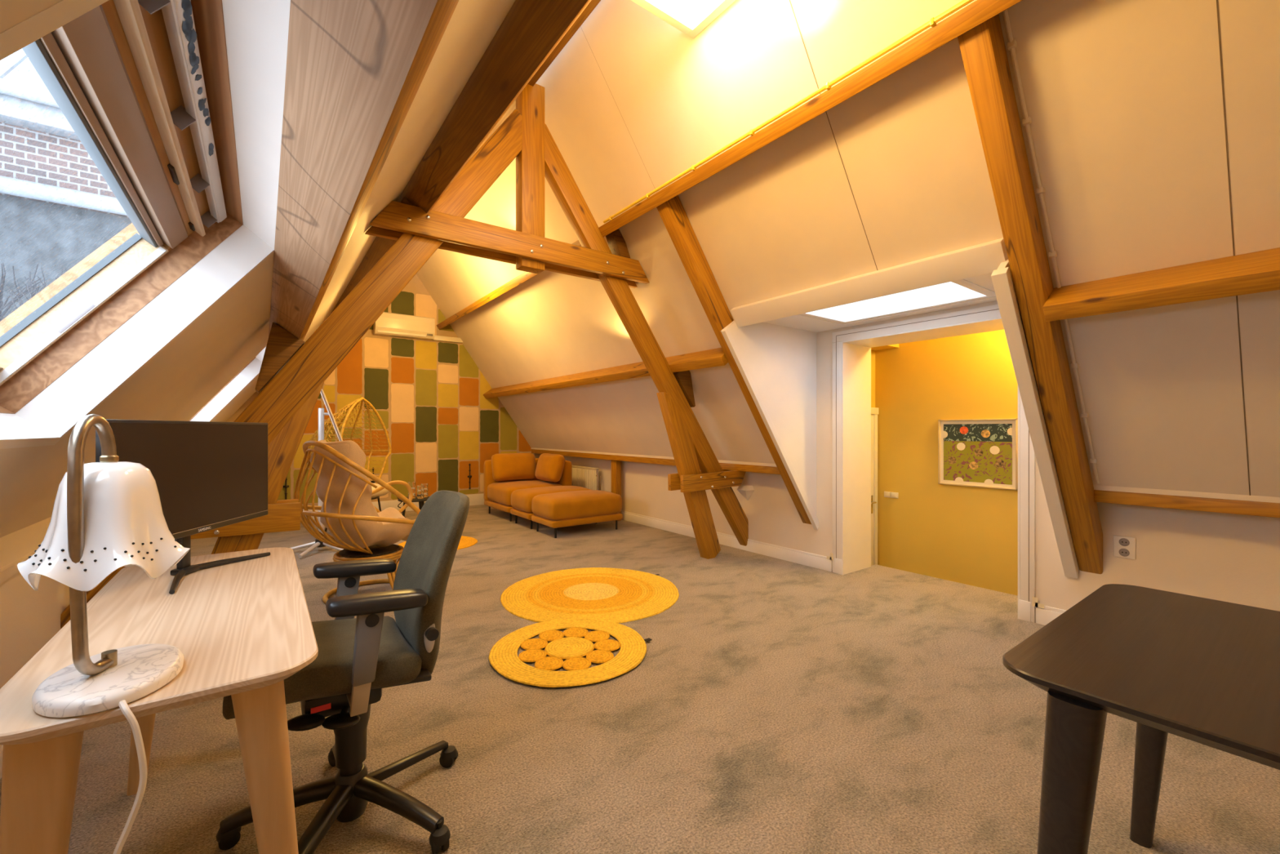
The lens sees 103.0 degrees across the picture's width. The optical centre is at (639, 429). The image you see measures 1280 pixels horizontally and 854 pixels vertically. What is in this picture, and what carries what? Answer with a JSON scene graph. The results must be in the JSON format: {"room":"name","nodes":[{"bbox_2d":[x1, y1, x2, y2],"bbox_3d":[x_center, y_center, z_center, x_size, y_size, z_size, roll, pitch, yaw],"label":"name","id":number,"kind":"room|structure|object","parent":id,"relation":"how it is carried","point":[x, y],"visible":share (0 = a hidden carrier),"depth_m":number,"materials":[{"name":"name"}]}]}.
{"room":"home office","nodes":[
{"label":"home office","id":0,"kind":"room"},
{"bbox_2d":[0,516,69,747],"bbox_3d":[-2.778,0.844,2.329,0.142,0.912,10.450,0,0,-37],"label":"wall","id":1,"kind":"structure","parent":0,"point":[29,618],"depth_m":2.11,"materials":[{"name":"paint"}]},
{"bbox_2d":[0,744,3,778],"bbox_3d":[-2.733,1.250,2.362,0.014,0.100,10.450,0,0,-37],"label":"baseboard","id":2,"kind":"structure","parent":1,"relation":"attached to","point":[2,747],"depth_m":1.90,"materials":[{"name":"white paint"}]},
{"bbox_2d":[0,0,515,537],"bbox_3d":[-1.753,-1.215,3.088,2.572,3.298,10.450,0,0,-37],"label":"ceiling","id":3,"kind":"structure","parent":0,"point":[193,368],"depth_m":2.07,"materials":[{"name":"white paint"}]},
{"bbox_2d":[0,0,290,448],"bbox_3d":[-1.194,-0.411,1.024,0.805,0.916,1.605,0,0,-37],"label":"window","id":4,"kind":"structure","parent":3,"relation":"attached to","point":[177,104],"depth_m":1.33,"materials":[{"name":"white paint"}]},
{"bbox_2d":[187,346,266,421],"bbox_3d":[-3.675,-0.411,4.371,0.805,0.916,1.652,0,0,-37],"label":"window","id":5,"kind":"structure","parent":3,"relation":"attached to","point":[216,403],"depth_m":5.05,"materials":[{"name":"white glass"}]},
{"bbox_2d":[267,0,458,383],"bbox_3d":[-1.996,-0.632,2.908,0.187,0.166,10.450,0,0,-37],"label":"wood panel","id":6,"kind":"object","parent":3,"relation":"attached to","point":[355,69],"visible":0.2,"depth_m":0.97,"materials":[{"name":"brown wood"}]},
{"bbox_2d":[331,0,591,312],"bbox_3d":[-1.421,-1.554,3.334,0.187,0.167,10.450,0,0,-37],"label":"purlin","id":7,"kind":"object","parent":3,"relation":"attached to","point":[531,30],"visible":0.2,"depth_m":2.31,"materials":[{"name":"brown wood"}]},
{"bbox_2d":[471,0,600,157],"bbox_3d":[-0.784,-2.770,3.807,0.130,0.170,10.450,0,0,-37],"label":"ridge beam","id":8,"kind":"structure","parent":3,"relation":"attached to","point":[593,4],"depth_m":3.63,"materials":[{"name":"brown wood"}]},
{"bbox_2d":[225,274,541,506],"bbox_3d":[-3.876,-0.835,8.080,5.186,4.270,0.102,0,0,-37],"label":"wall","id":9,"kind":"structure","parent":0,"point":[433,407],"depth_m":8.23,"materials":[{"name":"tile"}]},
{"bbox_2d":[283,477,288,499],"bbox_3d":[-4.980,0.800,7.165,0.070,0.440,0.051,0,0,-37],"label":"bolt","id":10,"kind":"object","parent":9,"relation":"attached to","point":[286,486],"visible":0.61,"depth_m":7.17,"materials":[{"name":"metal"}]},
{"bbox_2d":[300,493,484,519],"bbox_3d":[-3.841,1.205,8.032,4.986,0.190,0.020,0,0,-37],"label":"baseboard","id":11,"kind":"structure","parent":9,"relation":"attached to","point":[474,499],"depth_m":8.07,"materials":[{"name":"white paint"}]},
{"bbox_2d":[373,311,435,340],"bbox_3d":[-3.703,-1.635,8.019,0.860,0.340,0.206,0,0,-37],"label":"air conditioner","id":12,"kind":"object","parent":9,"relation":"attached to","point":[389,324],"visible":0.89,"depth_m":7.94,"materials":[{"name":"beige plastic"}]},
{"bbox_2d":[431,335,462,342],"bbox_3d":[-3.200,-1.505,8.473,0.490,0.080,0.075,0,0,-37],"label":"pipe cover","id":13,"kind":"object","parent":9,"relation":"attached to","point":[438,338],"visible":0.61,"depth_m":8.44,"materials":[{"name":"beige plastic"}]},
{"bbox_2d":[467,463,471,488],"bbox_3d":[-2.904,0.800,8.703,0.070,0.440,0.051,0,0,-37],"label":"bolt","id":14,"kind":"object","parent":9,"relation":"attached to","point":[469,464],"visible":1,"depth_m":8.71,"materials":[{"name":"metal"}]},
{"bbox_2d":[0,504,1279,853],"bbox_3d":[-0.669,1.360,3.892,5.951,0.120,10.650,0,0,-37],"label":"floor","id":15,"kind":"structure","parent":0,"point":[776,706],"depth_m":2.12,"materials":[{"name":"carpet"}]},
{"bbox_2d":[0,546,318,853],"bbox_3d":[-1.302,0.900,1.500,0.511,0.800,1.379,0,0,-37],"label":"desk","id":16,"kind":"object","parent":15,"relation":"on","point":[242,628],"visible":0.78,"depth_m":1.10,"materials":[{"name":"brown wood"}]},
{"bbox_2d":[17,413,190,853],"bbox_3d":[-1.023,0.635,0.993,0.325,1.331,0.221,0,0,32],"label":"table lamp","id":17,"kind":"object","parent":16,"relation":"on","point":[108,516],"depth_m":0.95,"materials":[{"name":"stone"}]},
{"bbox_2d":[101,648,117,668],"bbox_3d":[-1.056,0.457,1.013,0.023,0.030,0.023,0,0,-37],"label":"socket","id":18,"kind":"object","parent":17,"relation":"attached to","point":[110,656],"depth_m":1.01,"materials":[{"name":"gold metal"}]},
{"bbox_2d":[95,419,270,594],"bbox_3d":[-1.523,0.235,1.777,0.166,0.529,0.727,0,0,-6],"label":"monitor","id":19,"kind":"object","parent":16,"relation":"on","point":[207,475],"visible":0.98,"depth_m":1.76,"materials":[{"name":"black plastic"}]},
{"bbox_2d":[290,388,344,558],"bbox_3d":[-3.359,0.445,5.409,0.692,1.696,0.836,0,0,-37],"label":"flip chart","id":20,"kind":"object","parent":15,"relation":"on","point":[317,543],"visible":0.55,"depth_m":5.40,"materials":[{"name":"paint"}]},
{"bbox_2d":[215,490,469,853],"bbox_3d":[-0.972,0.767,1.730,0.737,1.066,0.729,0,0,-37],"label":"office chair","id":21,"kind":"object","parent":15,"relation":"on","point":[362,655],"visible":0.93,"depth_m":1.64,"materials":[{"name":"grey fabric"}]},
{"bbox_2d":[308,397,391,532],"bbox_3d":[-3.658,0.451,6.297,0.853,1.704,0.900,0,0,10],"label":"egg chair","id":22,"kind":"object","parent":15,"relation":"on","point":[352,405],"visible":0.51,"depth_m":6.48,"materials":[{"name":"wicker"}]},
{"bbox_2d":[371,482,388,497],"bbox_3d":[-3.475,0.745,6.263,0.498,0.193,0.560,0,0,10],"label":"cushion","id":23,"kind":"object","parent":22,"relation":"on","point":[384,491],"visible":0.09,"depth_m":6.33,"materials":[{"name":"beige fabric"}]},
{"bbox_2d":[293,440,420,604],"bbox_3d":[-2.115,0.688,4.045,0.898,1.224,1.095,0,0,35],"label":"rattan chair","id":24,"kind":"object","parent":15,"relation":"on","point":[372,552],"visible":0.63,"depth_m":3.70,"materials":[{"name":"wicker"}]},
{"bbox_2d":[309,440,415,551],"bbox_3d":[-2.132,0.507,4.022,0.612,0.860,0.815,0,0,35],"label":"cushion","id":25,"kind":"object","parent":24,"relation":"on","point":[381,534],"visible":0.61,"depth_m":3.71,"materials":[{"name":"beige fabric"}]},
{"bbox_2d":[60,83,748,629],"bbox_3d":[-0.883,-0.680,4.020,5.352,4.080,0.246,0,0,-37],"label":"roof truss","id":26,"kind":"object","parent":15,"relation":"on","point":[286,403],"visible":0.71,"depth_m":3.80,"materials":[{"name":"brown wood"}]},
{"bbox_2d":[397,496,429,516],"bbox_3d":[-2.725,1.067,6.196,0.400,0.469,0.400,0,0,-37],"label":"side table","id":27,"kind":"object","parent":15,"relation":"on","point":[421,501],"visible":0.39,"depth_m":6.10,"materials":[{"name":"metal"}]},
{"bbox_2d":[408,481,415,498],"bbox_3d":[-2.764,0.731,6.167,0.085,0.200,0.085,0,0,-37],"label":"drinking glass","id":28,"kind":"object","parent":27,"relation":"on","point":[412,484],"visible":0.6,"depth_m":6.14,"materials":[{"name":"white"}]},
{"bbox_2d":[416,484,424,498],"bbox_3d":[-2.655,0.753,6.160,0.085,0.155,0.085,0,0,-37],"label":"drinking glass","id":29,"kind":"object","parent":27,"relation":"on","point":[420,491],"visible":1,"depth_m":6.13,"materials":[{"name":"white"}]},
{"bbox_2d":[421,483,428,497],"bbox_3d":[-2.658,0.749,6.282,0.085,0.165,0.085,0,0,-37],"label":"drinking glass","id":30,"kind":"object","parent":27,"relation":"on","point":[425,485],"visible":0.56,"depth_m":6.26,"materials":[{"name":"white"}]},
{"bbox_2d":[397,535,477,550],"bbox_3d":[-2.298,1.294,5.788,0.860,0.010,0.861,0,0,-37],"label":"jute rug","id":31,"kind":"object","parent":15,"relation":"on","point":[465,541],"visible":0.15,"depth_m":5.82,"materials":[{"name":"wicker"}]},
{"bbox_2d":[484,457,572,521],"bbox_3d":[-1.731,0.885,7.836,1.040,0.830,1.018,0,0,-37],"label":"seat","id":32,"kind":"object","parent":15,"relation":"on","point":[497,494],"visible":0.4,"depth_m":7.67,"materials":[{"name":"fabric"}]},
{"bbox_2d":[491,453,536,480],"bbox_3d":[-1.956,0.575,7.929,0.700,0.417,0.288,0,0,-37],"label":"sofa cushion","id":33,"kind":"object","parent":32,"relation":"on","point":[505,466],"visible":0.97,"depth_m":7.81,"materials":[{"name":"fabric"}]},
{"bbox_2d":[487,480,561,506],"bbox_3d":[-1.744,0.955,7.744,0.910,0.330,0.885,0,0,-37],"label":"seat cushion","id":34,"kind":"object","parent":32,"relation":"on","point":[499,492],"depth_m":7.52,"materials":[{"name":"fabric"}]},
{"bbox_2d":[534,453,564,482],"bbox_3d":[-1.376,0.575,7.768,0.301,0.415,0.620,0,0,-37],"label":"sofa cushion","id":35,"kind":"object","parent":32,"relation":"on","point":[549,467],"visible":1,"depth_m":7.56,"materials":[{"name":"fabric"}]},
{"bbox_2d":[510,485,591,528],"bbox_3d":[-1.217,1.050,7.133,1.040,0.500,0.640,0,0,-37],"label":"ottoman","id":36,"kind":"object","parent":15,"relation":"on","point":[521,499],"visible":0.44,"depth_m":6.85,"materials":[{"name":"fabric"}]},
{"bbox_2d":[511,485,591,512],"bbox_3d":[-1.217,0.965,7.133,1.040,0.330,0.640,0,0,-37],"label":"cushion","id":37,"kind":"object","parent":36,"relation":"on","point":[521,499],"depth_m":6.87,"materials":[{"name":"fabric"}]},
{"bbox_2d":[488,617,652,687],"bbox_3d":[-0.413,1.283,3.007,0.913,0.010,0.911,0,0,-37],"label":"jute rug","id":38,"kind":"object","parent":15,"relation":"on","point":[504,658],"visible":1,"depth_m":2.92,"materials":[{"name":"yellow fabric"}]},
{"bbox_2d":[531,489,622,537],"bbox_3d":[-0.809,1.050,6.583,1.040,0.500,0.640,0,0,-37],"label":"ottoman","id":39,"kind":"object","parent":15,"relation":"on","point":[555,510],"visible":1,"depth_m":6.32,"materials":[{"name":"fabric"}]},
{"bbox_2d":[531,489,622,520],"bbox_3d":[-0.809,0.965,6.583,1.040,0.330,0.640,0,0,-37],"label":"cushion","id":40,"kind":"object","parent":39,"relation":"on","point":[588,504],"depth_m":6.33,"materials":[{"name":"fabric"}]},
{"bbox_2d":[572,465,600,490],"bbox_3d":[-0.884,0.942,8.078,0.070,0.714,0.919,0,0,-37],"label":"radiator","id":41,"kind":"object","parent":15,"relation":"on","point":[585,477],"visible":0.59,"depth_m":7.99,"materials":[{"name":"metal"}]},
{"bbox_2d":[500,567,679,623],"bbox_3d":[-0.372,1.294,4.081,1.438,0.011,1.402,0,0,-37],"label":"jute rug","id":42,"kind":"object","parent":15,"relation":"on","point":[617,595],"visible":1,"depth_m":3.96,"materials":[{"name":"fabric"}]},
{"bbox_2d":[611,459,621,520],"bbox_3d":[-0.343,0.865,7.314,0.090,0.870,0.130,0,0,-37],"label":"post","id":43,"kind":"object","parent":15,"relation":"on","point":[615,464],"visible":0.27,"depth_m":7.27,"materials":[{"name":"brown wood"}]},
{"bbox_2d":[1002,583,1279,853],"bbox_3d":[1.353,0.900,1.121,1.000,0.800,0.673,0,0,-37],"label":"table","id":44,"kind":"object","parent":15,"relation":"on","point":[1202,670],"visible":1,"depth_m":1.04,"materials":[{"name":"black wood"}]},
{"bbox_2d":[416,0,1279,502],"bbox_3d":[0.434,-1.303,4.710,2.953,3.379,10.450,0,0,-37],"label":"ceiling","id":45,"kind":"structure","parent":0,"point":[1155,124],"depth_m":2.72,"materials":[{"name":"white paint"}]},
{"bbox_2d":[483,347,728,398],"bbox_3d":[-0.945,-0.633,6.625,0.209,0.181,5.730,0,0,-37],"label":"purlin","id":46,"kind":"object","parent":45,"relation":"attached to","point":[714,357],"visible":0.76,"depth_m":5.66,"materials":[{"name":"brown wood"}]},
{"bbox_2d":[531,448,780,474],"bbox_3d":[-0.242,0.388,7.146,0.150,0.085,5.730,0,0,-37],"label":"purlin","id":47,"kind":"object","parent":45,"relation":"attached to","point":[746,468],"visible":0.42,"depth_m":6.52,"materials":[{"name":"brown wood"}]},
{"bbox_2d":[631,0,735,38],"bbox_3d":[0.257,-2.400,2.643,0.620,0.080,0.620,0,0,-37],"label":"skylight","id":48,"kind":"object","parent":45,"relation":"attached to","point":[691,17],"visible":1,"depth_m":2.89,"materials":[{"name":"white glass"}]},
{"bbox_2d":[654,0,718,24],"bbox_3d":[0.257,-2.400,2.643,0.520,0.020,0.520,0,0,-37],"label":"diffuser","id":49,"kind":"object","parent":48,"relation":"attached to","point":[688,11],"depth_m":2.89,"materials":[{"name":"white"}]},
{"bbox_2d":[436,0,1022,329],"bbox_3d":[-0.165,-1.745,4.265,0.209,0.181,10.450,0,0,-37],"label":"purlin","id":50,"kind":"object","parent":45,"relation":"attached to","point":[979,11],"visible":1,"depth_m":2.66,"materials":[{"name":"brown wood"}]},
{"bbox_2d":[603,0,973,222],"bbox_3d":[1.250,-1.735,2.171,0.030,0.030,5.200,0,0,-37],"label":"tube","id":51,"kind":"object","parent":50,"relation":"attached to","point":[932,22],"visible":1,"depth_m":2.62,"materials":[{"name":"yellow plastic"}]},
{"bbox_2d":[656,195,811,524],"bbox_3d":[0.926,-0.438,4.374,1.952,2.703,0.115,0,0,-37],"label":"rafter","id":52,"kind":"object","parent":45,"relation":"attached to","point":[673,215],"visible":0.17,"depth_m":4.04,"materials":[{"name":"brown wood"}]},
{"bbox_2d":[730,237,1008,327],"bbox_3d":[1.339,-0.915,3.390,0.141,0.164,1.872,0,0,-37],"label":"trim","id":53,"kind":"structure","parent":45,"relation":"attached to","point":[981,259],"depth_m":3.13,"materials":[{"name":"white paint"}]},
{"bbox_2d":[957,13,1102,573],"bbox_3d":[2.159,-0.445,2.703,1.962,2.717,0.117,0,0,-37],"label":"rafter","id":54,"kind":"object","parent":45,"relation":"attached to","point":[982,47],"visible":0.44,"depth_m":2.50,"materials":[{"name":"brown wood"}]},
{"bbox_2d":[1002,8,1099,483],"bbox_3d":[2.111,-0.735,2.568,1.478,2.104,0.030,0,0,-37],"label":"cable","id":55,"kind":"object","parent":45,"relation":"attached to","point":[1011,45],"visible":0.88,"depth_m":2.43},
{"bbox_2d":[1042,247,1279,321],"bbox_3d":[2.813,-0.628,1.544,0.222,0.190,2.530,0,0,-37],"label":"purlin","id":56,"kind":"object","parent":45,"relation":"attached to","point":[1256,272],"visible":1,"depth_m":2.18,"materials":[{"name":"brown wood"}]},
{"bbox_2d":[1093,489,1279,517],"bbox_3d":[3.521,0.388,2.068,0.150,0.085,2.530,0,0,-37],"label":"purlin","id":57,"kind":"object","parent":45,"relation":"attached to","point":[1188,503],"visible":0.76,"depth_m":2.72,"materials":[{"name":"brown wood"}]},
{"bbox_2d":[871,350,875,407],"bbox_3d":[2.902,0.850,4.230,0.700,4.500,2.540,0,0,-37],"label":"wall","id":58,"kind":"structure","parent":0,"point":[873,352],"depth_m":5.35,"materials":[{"name":"yellow paint"}]},
{"bbox_2d":[871,407,879,565],"bbox_3d":[2.282,0.795,5.180,0.555,2.050,0.078,0,0,-37],"label":"door","id":59,"kind":"structure","parent":58,"relation":"in","point":[874,411],"depth_m":5.31,"materials":[{"name":"white paint"}]},
{"bbox_2d":[763,272,996,332],"bbox_3d":[1.954,-1.066,3.863,1.520,0.300,1.920,0,0,-37],"label":"ceiling","id":60,"kind":"structure","parent":0,"point":[954,291],"depth_m":4.00,"materials":[{"name":"white paint"}]},
{"bbox_2d":[795,279,995,325],"bbox_3d":[1.828,-1.057,3.744,0.740,0.294,1.210,0,0,-37],"label":"window","id":61,"kind":"structure","parent":60,"relation":"attached to","point":[963,281],"depth_m":3.79,"materials":[{"name":"white paint"}]},
{"bbox_2d":[871,343,898,350],"bbox_3d":[2.962,-1.117,4.274,0.750,0.565,2.540,0,0,-37],"label":"ceiling","id":62,"kind":"structure","parent":0,"point":[891,346],"depth_m":5.17,"materials":[{"name":"yellow paint"}]},
{"bbox_2d":[563,300,1279,622],"bbox_3d":[1.444,0.190,5.458,0.440,2.220,10.450,0,0,-37],"label":"wall","id":63,"kind":"structure","parent":0,"point":[1229,557],"depth_m":3.28,"materials":[{"name":"paint"}]},
{"bbox_2d":[737,484,754,500],"bbox_3d":[1.117,0.677,5.433,0.115,0.165,0.170,0,0,-37],"label":"wall light","id":64,"kind":"object","parent":63,"relation":"attached to","point":[746,491],"visible":0.94,"depth_m":5.40,"materials":[{"name":"white paint"}]},
{"bbox_2d":[720,320,818,529],"bbox_3d":[1.164,0.002,4.434,1.269,1.874,0.062,0,0,-37],"label":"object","id":65,"kind":"structure","parent":63,"relation":"attached to","point":[776,364],"depth_m":4.53,"materials":[{"name":"white paint"}]},
{"bbox_2d":[621,510,1066,625],"bbox_3d":[1.261,1.236,5.322,0.016,0.128,10.450,0,0,-37],"label":"baseboard","id":66,"kind":"structure","parent":63,"relation":"attached to","point":[1045,615],"depth_m":5.25,"materials":[{"name":"white paint"}]},
{"bbox_2d":[832,304,1035,622],"bbox_3d":[2.390,0.207,4.173,0.479,2.186,1.515,0,0,-37],"label":"trim","id":67,"kind":"structure","parent":63,"relation":"attached to","point":[851,348],"depth_m":4.58,"materials":[{"name":"white paint"}]},
{"bbox_2d":[826,552,1044,608],"bbox_3d":[2.200,1.157,4.032,0.001,0.063,1.622,0,0,-37],"label":"trim","id":68,"kind":"structure","parent":63,"relation":"attached to","point":[1034,600],"depth_m":3.42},
{"bbox_2d":[991,257,1078,577],"bbox_3d":[2.296,0.007,2.920,1.254,1.884,0.067,0,0,-37],"label":"trim","id":69,"kind":"structure","parent":63,"relation":"attached to","point":[1002,277],"depth_m":2.83,"materials":[{"name":"white paint"}]},
{"bbox_2d":[1113,534,1135,559],"bbox_3d":[2.925,0.710,3.076,0.017,0.132,0.100,0,0,-37],"label":"wall socket","id":70,"kind":"object","parent":63,"relation":"attached to","point":[1124,547],"visible":1,"depth_m":3.07,"materials":[{"name":"white paint"}]},
{"bbox_2d":[1119,537,1129,546],"bbox_3d":[2.922,0.679,3.073,0.003,0.048,0.048,0,0,-37],"label":"outlet","id":71,"kind":"object","parent":70,"relation":"attached to","point":[1122,541],"depth_m":3.07,"materials":[{"name":"grey plastic"}]},
{"bbox_2d":[1119,548,1129,556],"bbox_3d":[2.922,0.741,3.073,0.003,0.048,0.048,0,0,-37],"label":"outlet","id":72,"kind":"object","parent":70,"relation":"attached to","point":[1122,552],"depth_m":3.07,"materials":[{"name":"grey plastic"}]},
{"bbox_2d":[875,329,1017,595],"bbox_3d":[3.205,0.850,4.492,0.100,4.500,2.600,0,0,-37],"label":"wall","id":73,"kind":"structure","parent":0,"point":[966,535],"depth_m":4.86,"materials":[{"name":"yellow paint"}]},
{"bbox_2d":[884,491,898,498],"bbox_3d":[2.580,0.670,5.236,0.018,0.060,0.146,0,0,-37],"label":"light switch","id":74,"kind":"object","parent":73,"relation":"attached to","point":[886,494],"visible":1,"depth_m":5.24,"materials":[{"name":"white plastic"}]},
{"bbox_2d":[884,491,891,497],"bbox_3d":[2.561,0.670,5.268,0.012,0.060,0.072,0,0,-37],"label":"switch plate","id":75,"kind":"object","parent":74,"relation":"attached to","point":[886,494],"depth_m":5.25,"materials":[{"name":"white plastic"}]},
{"bbox_2d":[891,492,898,498],"bbox_3d":[2.605,0.670,5.208,0.012,0.060,0.072,0,0,-37],"label":"switch plate","id":76,"kind":"object","parent":74,"relation":"attached to","point":[894,495],"depth_m":5.19,"materials":[{"name":"white plastic"}]},
{"bbox_2d":[937,418,1017,489],"bbox_3d":[3.040,0.210,4.606,0.030,0.612,0.632,0,0,-37],"label":"framed picture","id":77,"kind":"object","parent":73,"relation":"attached to","point":[972,452],"visible":0.87,"depth_m":4.59},
{"label":"outside","id":78,"kind":"structure","parent":0,"visible":0},
{"bbox_2d":[0,262,66,320],"bbox_3d":[-10.085,0.069,8.235,4.143,6.473,1.901,0,0,-37],"label":"bare tree","id":79,"kind":"object","parent":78,"point":[30,282],"visible":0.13,"depth_m":8.40,"materials":[{"name":"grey plant"}]},
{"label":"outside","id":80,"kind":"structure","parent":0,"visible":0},
{"bbox_2d":[0,48,132,321],"bbox_3d":[-15.142,-1.840,8.960,11.140,16.280,5.570,0,0,-37],"label":"window view","id":81,"kind":"structure","parent":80,"point":[57,207],"depth_m":9.25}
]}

